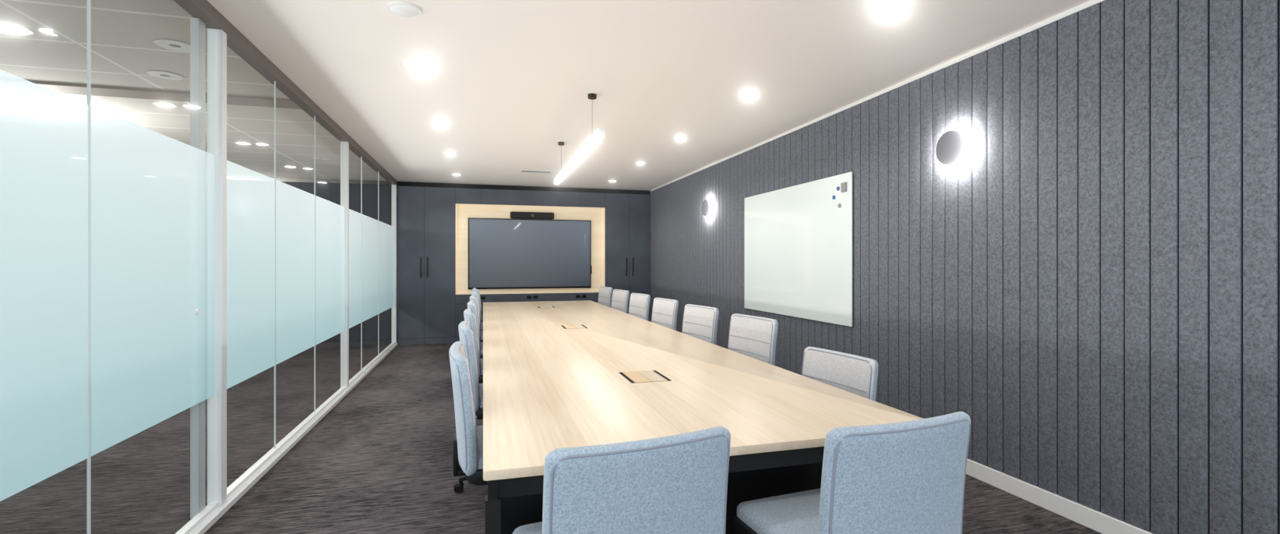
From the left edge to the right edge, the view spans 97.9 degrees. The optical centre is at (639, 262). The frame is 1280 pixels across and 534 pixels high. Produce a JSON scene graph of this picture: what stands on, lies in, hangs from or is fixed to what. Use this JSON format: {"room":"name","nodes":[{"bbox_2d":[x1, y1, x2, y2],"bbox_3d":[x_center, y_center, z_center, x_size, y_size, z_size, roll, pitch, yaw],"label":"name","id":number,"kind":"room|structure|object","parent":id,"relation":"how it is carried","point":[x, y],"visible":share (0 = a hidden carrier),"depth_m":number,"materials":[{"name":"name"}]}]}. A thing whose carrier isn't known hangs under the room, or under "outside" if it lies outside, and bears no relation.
{"room":"conference room","nodes":[
{"label":"conference room","id":0,"kind":"room"},
{"bbox_2d":[0,0,391,185],"bbox_3d":[-6.511,-1.380,3.879,7.570,0.120,17.400,0,0,-16],"label":"ceiling","id":1,"kind":"structure","parent":0,"point":[124,33],"depth_m":4.06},
{"bbox_2d":[0,22,33,35],"bbox_3d":[-3.596,-1.337,3.191,0.156,0.005,0.166,0,0,-16],"label":"recessed light","id":2,"kind":"object","parent":1,"relation":"in","point":[8,27],"depth_m":3.20,"materials":[{"name":"white paint"}]},
{"bbox_2d":[146,70,183,80],"bbox_3d":[-3.400,-1.337,3.988,0.194,0.005,0.196,0,0,-16],"label":"recessed light","id":3,"kind":"object","parent":1,"relation":"in","point":[159,74],"depth_m":3.98,"materials":[{"name":"white paint"}]},
{"bbox_2d":[151,102,177,107],"bbox_3d":[-4.034,-1.337,4.729,0.165,0.005,0.159,0,0,-16],"label":"recessed light","id":4,"kind":"object","parent":1,"relation":"in","point":[167,104],"depth_m":4.74,"materials":[{"name":"white paint"}]},
{"bbox_2d":[153,39,190,52],"bbox_3d":[-2.874,-1.337,3.440,0.187,0.005,0.195,0,0,-16],"label":"recessed light","id":5,"kind":"object","parent":1,"relation":"in","point":[164,44],"depth_m":3.44,"materials":[{"name":"white paint"}]},
{"bbox_2d":[234,141,252,144],"bbox_3d":[-4.464,-1.337,6.266,0.160,0.005,0.147,0,0,-16],"label":"recessed light","id":6,"kind":"object","parent":1,"relation":"in","point":[240,142],"depth_m":6.27,"materials":[{"name":"white paint"}]},
{"bbox_2d":[0,0,398,533],"bbox_3d":[-2.283,0.010,2.941,0.110,2.700,12.900,0,0,-16],"label":"glass wall","id":7,"kind":"structure","parent":0,"point":[146,275],"depth_m":2.53,"materials":[{"name":"white glass"}]},
{"bbox_2d":[282,181,391,342],"bbox_3d":[-5.667,-0.040,9.416,12.200,2.800,0.200,0,0,-16],"label":"wall","id":8,"kind":"structure","parent":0,"point":[330,192],"depth_m":9.59,"materials":[{"name":"clear glass"}]},
{"bbox_2d":[396,181,650,345],"bbox_3d":[-1.985,0.010,10.021,4.416,2.700,0.632,0,0,-16],"label":"wall","id":9,"kind":"structure","parent":0,"point":[433,294],"depth_m":9.49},
{"bbox_2d":[468,217,592,289],"bbox_3d":[-1.899,-0.147,9.751,2.125,1.215,0.081,0,0,-16],"label":"tv","id":10,"kind":"object","parent":9,"relation":"attached to","point":[504,253],"visible":1,"depth_m":9.71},
{"bbox_2d":[510,211,553,218],"bbox_3d":[-1.884,-0.820,9.755,0.760,0.121,0.086,0,0,-16],"label":"bar","id":11,"kind":"object","parent":10,"relation":"on","point":[513,214],"depth_m":9.72,"materials":[{"name":"black plastic"}]},
{"bbox_2d":[0,340,1101,533],"bbox_3d":[-4.283,1.390,4.507,12.200,0.060,17.400,0,0,-16],"label":"floor","id":12,"kind":"structure","parent":0,"point":[380,460],"depth_m":3.59,"materials":[{"name":"carpet"}]},
{"bbox_2d":[448,341,487,485],"bbox_3d":[-0.552,0.865,2.483,0.624,0.990,0.640,0,0,-20],"label":"chair","id":13,"kind":"object","parent":12,"relation":"on","point":[467,442],"visible":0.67,"depth_m":2.19,"materials":[{"name":"blue fabric"}]},
{"bbox_2d":[453,320,483,493],"bbox_3d":[-0.811,0.865,3.402,0.624,0.990,0.640,0,0,-20],"label":"chair","id":14,"kind":"object","parent":12,"relation":"on","point":[467,336],"visible":0.32,"depth_m":3.10,"materials":[{"name":"blue fabric"}]},
{"bbox_2d":[463,308,483,425],"bbox_3d":[-1.070,0.865,4.321,0.624,0.990,0.640,0,0,-21],"label":"chair","id":15,"kind":"object","parent":12,"relation":"on","point":[470,318],"visible":0.2,"depth_m":4.02,"materials":[{"name":"blue fabric"}]},
{"bbox_2d":[467,300,483,358],"bbox_3d":[-1.325,0.865,5.229,0.624,0.990,0.640,0,0,-19],"label":"chair","id":16,"kind":"object","parent":12,"relation":"on","point":[470,305],"visible":0.14,"depth_m":4.93,"materials":[{"name":"blue fabric"}]},
{"bbox_2d":[469,295,483,342],"bbox_3d":[-1.585,0.865,6.149,0.624,0.990,0.640,0,0,-19],"label":"chair","id":17,"kind":"object","parent":12,"relation":"on","point":[472,297],"visible":0.2,"depth_m":5.85,"materials":[{"name":"blue fabric"}]},
{"bbox_2d":[471,290,483,330],"bbox_3d":[-1.842,0.865,7.063,0.624,0.990,0.640,0,0,-19],"label":"chair","id":18,"kind":"object","parent":12,"relation":"on","point":[474,293],"visible":0.11,"depth_m":6.77,"materials":[{"name":"blue fabric"}]},
{"bbox_2d":[472,287,483,321],"bbox_3d":[-2.104,0.865,7.990,0.624,0.990,0.640,0,0,-21],"label":"chair","id":19,"kind":"object","parent":12,"relation":"on","point":[477,290],"visible":0.14,"depth_m":7.69,"materials":[{"name":"blue fabric"}]},
{"bbox_2d":[597,285,612,306],"bbox_3d":[-0.732,0.865,8.319,0.624,0.990,0.640,0,0,-22],"label":"chair","id":20,"kind":"object","parent":12,"relation":"on","point":[605,293],"visible":0.25,"depth_m":8.37,"materials":[{"name":"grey fabric"}]},
{"bbox_2d":[610,289,629,313],"bbox_3d":[-0.471,0.865,7.395,0.624,0.990,0.640,0,0,-24],"label":"chair","id":21,"kind":"object","parent":12,"relation":"on","point":[620,297],"visible":0.23,"depth_m":7.45,"materials":[{"name":"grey fabric"}]},
{"bbox_2d":[512,425,730,533],"bbox_3d":[-0.084,0.900,1.625,0.640,0.920,0.624,0,0,-24],"label":"chair","id":22,"kind":"object","parent":12,"relation":"on","point":[678,483],"visible":1,"depth_m":1.37,"materials":[{"name":"blue fabric"}]},
{"bbox_2d":[628,292,650,320],"bbox_3d":[-0.213,0.865,6.479,0.624,0.990,0.640,0,0,-24],"label":"chair","id":23,"kind":"object","parent":12,"relation":"on","point":[639,305],"visible":0.31,"depth_m":6.54,"materials":[{"name":"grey fabric"}]},
{"bbox_2d":[651,297,678,330],"bbox_3d":[0.045,0.865,5.562,0.624,0.990,0.640,0,0,-24],"label":"chair","id":24,"kind":"object","parent":12,"relation":"on","point":[664,311],"visible":0.27,"depth_m":5.62,"materials":[{"name":"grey fabric"}]},
{"bbox_2d":[681,303,719,344],"bbox_3d":[0.307,0.865,4.637,0.624,0.990,0.640,0,0,-25],"label":"chair","id":25,"kind":"object","parent":12,"relation":"on","point":[700,322],"visible":0.26,"depth_m":4.70,"materials":[{"name":"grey fabric"}]},
{"bbox_2d":[483,299,923,533],"bbox_3d":[-0.625,0.984,5.278,1.660,0.752,7.120,0,0,-16],"label":"table","id":26,"kind":"object","parent":12,"relation":"on","point":[557,374],"visible":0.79,"depth_m":2.44,"materials":[{"name":"brown wood"}]},
{"bbox_2d":[727,313,778,365],"bbox_3d":[0.563,0.865,3.726,0.624,0.990,0.640,0,0,-24],"label":"chair","id":27,"kind":"object","parent":12,"relation":"on","point":[753,336],"visible":0.31,"depth_m":3.78,"materials":[{"name":"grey fabric"}]},
{"bbox_2d":[801,345,878,401],"bbox_3d":[0.821,0.915,2.811,0.624,0.890,0.640,0,0,-24],"label":"chair","id":28,"kind":"object","parent":12,"relation":"on","point":[855,374],"visible":0.26,"depth_m":2.86,"materials":[{"name":"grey fabric"}]},
{"bbox_2d":[729,411,970,533],"bbox_3d":[0.654,0.900,1.786,0.640,0.920,0.624,0,0,-21],"label":"chair","id":29,"kind":"object","parent":12,"relation":"on","point":[907,477],"visible":1,"depth_m":1.53,"materials":[{"name":"blue fabric"}]},
{"bbox_2d":[207,0,1090,190],"bbox_3d":[-0.165,-1.390,3.849,4.630,0.100,13.900,0,0,-16],"label":"ceiling","id":30,"kind":"structure","parent":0,"point":[511,80],"depth_m":3.86,"materials":[{"name":"paint"}]},
{"bbox_2d":[386,0,421,17],"bbox_3d":[-1.245,-1.330,2.943,0.170,0.020,0.170,0,0,-16],"label":"smoke detector","id":31,"kind":"object","parent":30,"relation":"attached to","point":[397,8],"depth_m":2.92,"materials":[{"name":"white paint"}]},
{"bbox_2d":[415,61,435,69],"bbox_3d":[-1.474,-1.338,3.792,0.150,0.004,0.150,0,0,-16],"label":"recessed light","id":32,"kind":"object","parent":30,"relation":"in","point":[424,65],"visible":0.77,"depth_m":3.80,"materials":[{"name":"white paint"}]},
{"bbox_2d":[432,120,448,124],"bbox_3d":[-1.911,-1.338,5.342,0.150,0.004,0.150,0,0,-16],"label":"recessed light","id":33,"kind":"object","parent":30,"relation":"in","point":[439,122],"visible":1,"depth_m":5.34,"materials":[{"name":"white paint"}]},
{"bbox_2d":[444,152,456,155],"bbox_3d":[-2.342,-1.338,6.872,0.150,0.004,0.150,0,0,-16],"label":"recessed light","id":34,"kind":"object","parent":30,"relation":"in","point":[447,153],"visible":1,"depth_m":6.88,"materials":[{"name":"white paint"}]},
{"bbox_2d":[519,169,552,172],"bbox_3d":[-1.530,-1.336,8.192,0.460,0.008,0.160,0,0,-16],"label":"ceiling vent","id":35,"kind":"object","parent":30,"relation":"in","point":[523,171],"visible":1,"depth_m":8.16,"materials":[{"name":"grey metal"}]},
{"bbox_2d":[553,93,605,184],"bbox_3d":[-0.640,-1.133,5.368,0.070,0.415,2.620,0,0,-16],"label":"linear pendant light","id":36,"kind":"object","parent":30,"relation":"hanging from","point":[599,133],"visible":1,"depth_m":4.77,"materials":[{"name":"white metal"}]},
{"bbox_2d":[634,162,645,164],"bbox_3d":[0.007,-1.338,7.534,0.150,0.004,0.150,0,0,-16],"label":"recessed light","id":37,"kind":"object","parent":30,"relation":"in","point":[636,163],"visible":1,"depth_m":7.53,"materials":[{"name":"white paint"}]},
{"bbox_2d":[673,136,687,139],"bbox_3d":[0.438,-1.338,6.004,0.150,0.004,0.150,0,0,-16],"label":"recessed light","id":38,"kind":"object","parent":30,"relation":"in","point":[676,137],"visible":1,"depth_m":6.01,"materials":[{"name":"white paint"}]},
{"bbox_2d":[740,91,758,98],"bbox_3d":[0.875,-1.338,4.454,0.150,0.004,0.150,0,0,-16],"label":"recessed light","id":39,"kind":"object","parent":30,"relation":"in","point":[752,94],"visible":1,"depth_m":4.45,"materials":[{"name":"white paint"}]},
{"bbox_2d":[874,0,906,13],"bbox_3d":[1.309,-1.338,2.914,0.150,0.004,0.150,0,0,-16],"label":"recessed light","id":40,"kind":"object","parent":30,"relation":"in","point":[885,6],"visible":1,"depth_m":2.91,"materials":[{"name":"white paint"}]},
{"bbox_2d":[650,0,1153,533],"bbox_3d":[1.959,0.010,4.448,0.216,2.700,13.900,0,0,-16],"label":"trim","id":41,"kind":"structure","parent":0,"point":[1098,521],"depth_m":3.16,"materials":[{"name":"white paint"}]},
{"bbox_2d":[650,0,1279,533],"bbox_3d":[1.957,-0.026,4.136,0.022,2.572,12.900,0,0,-16],"label":"panels","id":42,"kind":"object","parent":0,"point":[1094,280],"depth_m":2.92,"materials":[{"name":"grey fabric"}]},
{"bbox_2d":[701,199,711,215],"bbox_3d":[0.924,-0.745,7.616,0.078,0.220,0.220,0,0,-16],"label":"sconce","id":43,"kind":"object","parent":42,"relation":"attached to","point":[706,206],"visible":1,"depth_m":7.59,"materials":[{"name":"grey"}]},
{"bbox_2d":[744,171,852,326],"bbox_3d":[1.504,-0.110,5.624,0.042,1.300,1.990,0,0,-16],"label":"whiteboard","id":44,"kind":"object","parent":42,"relation":"attached to","point":[798,238],"visible":1,"depth_m":5.40,"materials":[{"name":"white glass"}]},
{"bbox_2d":[935,130,965,165],"bbox_3d":[2.047,-0.745,3.631,0.078,0.220,0.220,0,0,-16],"label":"sconce","id":45,"kind":"object","parent":42,"relation":"attached to","point":[950,146],"visible":1,"depth_m":3.61,"materials":[{"name":"grey"}]}
]}

